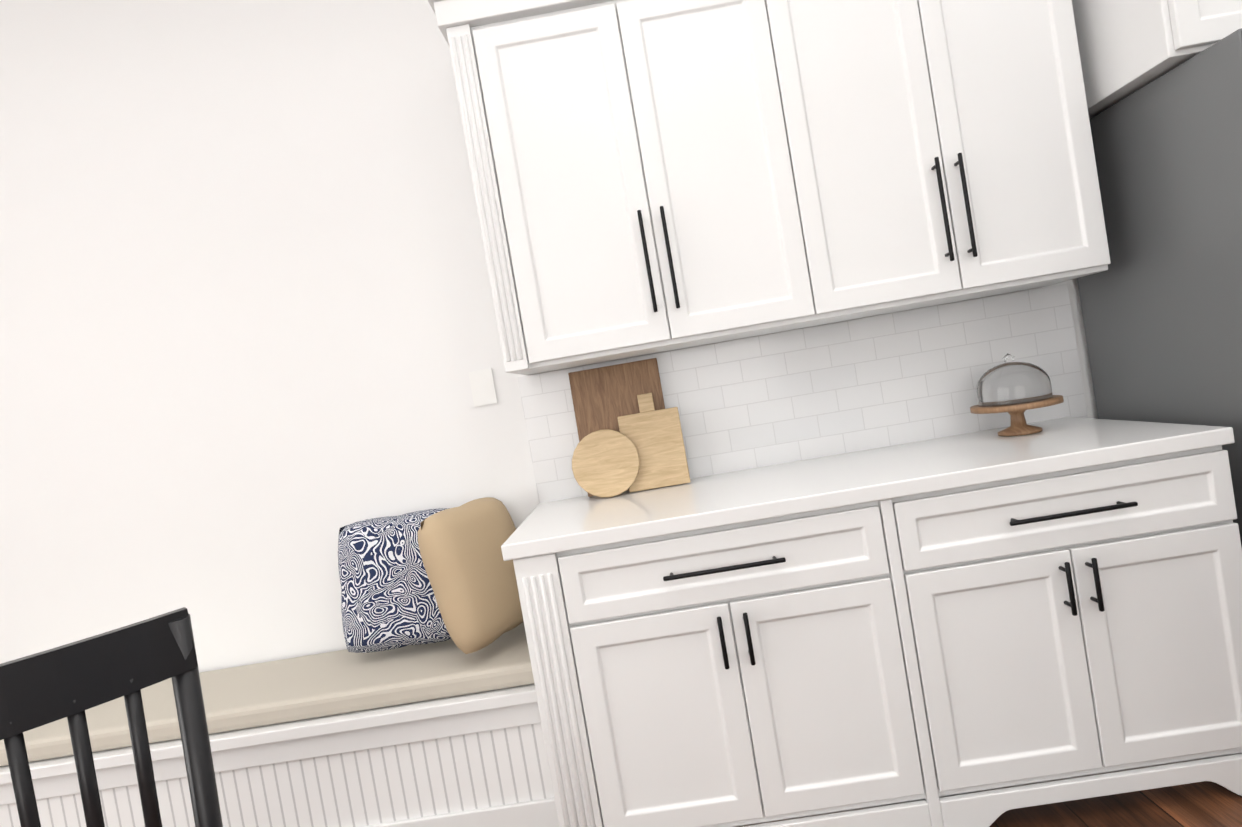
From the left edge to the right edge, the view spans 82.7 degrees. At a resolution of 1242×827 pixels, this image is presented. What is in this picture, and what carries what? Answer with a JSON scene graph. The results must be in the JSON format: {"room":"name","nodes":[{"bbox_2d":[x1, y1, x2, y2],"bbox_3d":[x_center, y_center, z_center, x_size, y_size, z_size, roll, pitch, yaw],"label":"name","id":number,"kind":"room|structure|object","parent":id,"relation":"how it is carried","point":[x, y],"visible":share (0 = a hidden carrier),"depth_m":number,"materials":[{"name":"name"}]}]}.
{"room":"kitchen","nodes":[
{"label":"kitchen","id":0,"kind":"room"},
{"bbox_2d":[0,0,1097,672],"bbox_3d":[-0.654,-0.251,2.485,8.430,3.037,0.165,-10,2,2],"label":"wall","id":1,"kind":"structure","parent":0,"point":[248,332],"depth_m":2.40,"materials":[{"name":"white paint"}]},
{"bbox_2d":[468,368,497,406],"bbox_3d":[-0.472,-0.089,2.413,0.080,0.120,0.007,-10,2,2],"label":"light switch","id":2,"kind":"object","parent":1,"relation":"attached to","point":[483,387],"visible":1,"depth_m":2.40,"materials":[{"name":"white plastic"}]},
{"bbox_2d":[436,0,823,374],"bbox_3d":[0.029,-0.726,2.193,0.907,1.069,0.372,-10,2,2],"label":"upper cabinet","id":3,"kind":"object","parent":1,"relation":"attached to","point":[652,176],"depth_m":2.02,"materials":[{"name":"white wood"}]},
{"bbox_2d":[517,283,1087,503],"bbox_3d":[0.602,-0.042,2.378,1.856,0.476,0.012,-10,2,2],"label":"backsplash","id":4,"kind":"structure","parent":1,"relation":"attached to","point":[892,379],"depth_m":2.37,"materials":[{"name":"white tile"}]},
{"bbox_2d":[772,0,1110,325],"bbox_3d":[0.888,-0.871,2.165,0.837,1.069,0.366,-10,2,2],"label":"upper cabinet","id":5,"kind":"object","parent":1,"relation":"attached to","point":[945,147],"depth_m":1.99,"materials":[{"name":"white wood"}]},
{"bbox_2d":[1072,0,1241,118],"bbox_3d":[1.799,-1.276,1.980,1.030,0.623,0.654,-10,2,2],"label":"upper cabinet","id":6,"kind":"object","parent":1,"relation":"attached to","point":[1127,48],"visible":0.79,"depth_m":1.84,"materials":[{"name":"white wood"}]},
{"bbox_2d":[990,781,1241,826],"bbox_3d":[0.187,1.244,-1.009,10.200,0.001,11.400,-10,2,2],"label":"floor","id":7,"kind":"structure","parent":0,"point":[1205,804],"depth_m":1.75,"materials":[{"name":"brown wood"}]},
{"bbox_2d":[0,607,222,826],"bbox_3d":[-0.896,0.852,1.119,0.440,1.023,0.576,-11,2,-43],"label":"chair","id":8,"kind":"object","parent":7,"relation":"on","point":[72,682],"visible":1,"depth_m":0.98,"materials":[{"name":"black wood"}]},
{"bbox_2d":[0,684,558,826],"bbox_3d":[-1.136,1.147,2.241,1.993,0.455,0.470,-10,2,2],"label":"bench","id":9,"kind":"object","parent":7,"relation":"on","point":[478,759],"visible":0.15,"depth_m":2.02,"materials":[{"name":"white wood"}]},
{"bbox_2d":[199,622,533,733],"bbox_3d":[-0.835,0.832,2.142,1.259,0.064,0.555,-10,2,2],"label":"bench cushion","id":10,"kind":"object","parent":9,"relation":"on","point":[293,689],"depth_m":2.08,"materials":[{"name":"beige fabric"}]},
{"bbox_2d":[338,508,451,652],"bbox_3d":[-0.706,0.538,2.288,0.423,0.411,0.193,-10,2,2],"label":"pillow","id":11,"kind":"object","parent":10,"relation":"on","point":[388,600],"visible":0.79,"depth_m":2.22,"materials":[{"name":"blue fabric"}]},
{"bbox_2d":[418,497,523,653],"bbox_3d":[-0.434,0.484,2.188,0.192,0.414,0.385,-9,2,26],"label":"pillow","id":12,"kind":"object","parent":10,"relation":"on","point":[470,572],"visible":0.85,"depth_m":2.06,"materials":[{"name":"beige fabric"}]},
{"bbox_2d":[513,497,952,826],"bbox_3d":[0.279,0.703,2.084,0.948,0.866,0.668,-10,2,2],"label":"base cabinet","id":13,"kind":"object","parent":7,"relation":"on","point":[770,672],"depth_m":1.76,"materials":[{"name":"white wood"}]},
{"bbox_2d":[501,417,1234,560],"bbox_3d":[0.596,0.189,2.049,1.791,0.040,0.658,-10,2,2],"label":"countertop","id":14,"kind":"structure","parent":13,"relation":"on","point":[889,472],"depth_m":1.82,"materials":[{"name":"white stone"}]},
{"bbox_2d":[568,358,690,497],"bbox_3d":[0.009,0.047,2.310,0.370,0.420,0.146,-10,2,2],"label":"cutting boards","id":15,"kind":"object","parent":14,"relation":"on","point":[629,430],"visible":1,"depth_m":2.30,"materials":[{"name":"beige wood"}]},
{"bbox_2d":[970,353,1063,435],"bbox_3d":[1.197,-0.062,2.150,0.250,0.246,0.250,-10,2,2],"label":"cake stand","id":16,"kind":"object","parent":14,"relation":"on","point":[1015,390],"visible":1,"depth_m":2.08,"materials":[{"name":"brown glass"}]},
{"bbox_2d":[901,445,1241,826],"bbox_3d":[1.132,0.560,2.057,0.841,0.866,0.661,-10,2,2],"label":"base cabinet","id":17,"kind":"object","parent":7,"relation":"on","point":[983,655],"depth_m":1.73,"materials":[{"name":"white wood"}]},
{"bbox_2d":[1077,28,1241,545],"bbox_3d":[2.005,-0.063,1.893,0.910,1.812,0.840,-10,2,2],"label":"fridge","id":18,"kind":"object","parent":7,"relation":"on","point":[1161,302],"visible":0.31,"depth_m":1.89,"materials":[{"name":"grey metal"}]}
]}

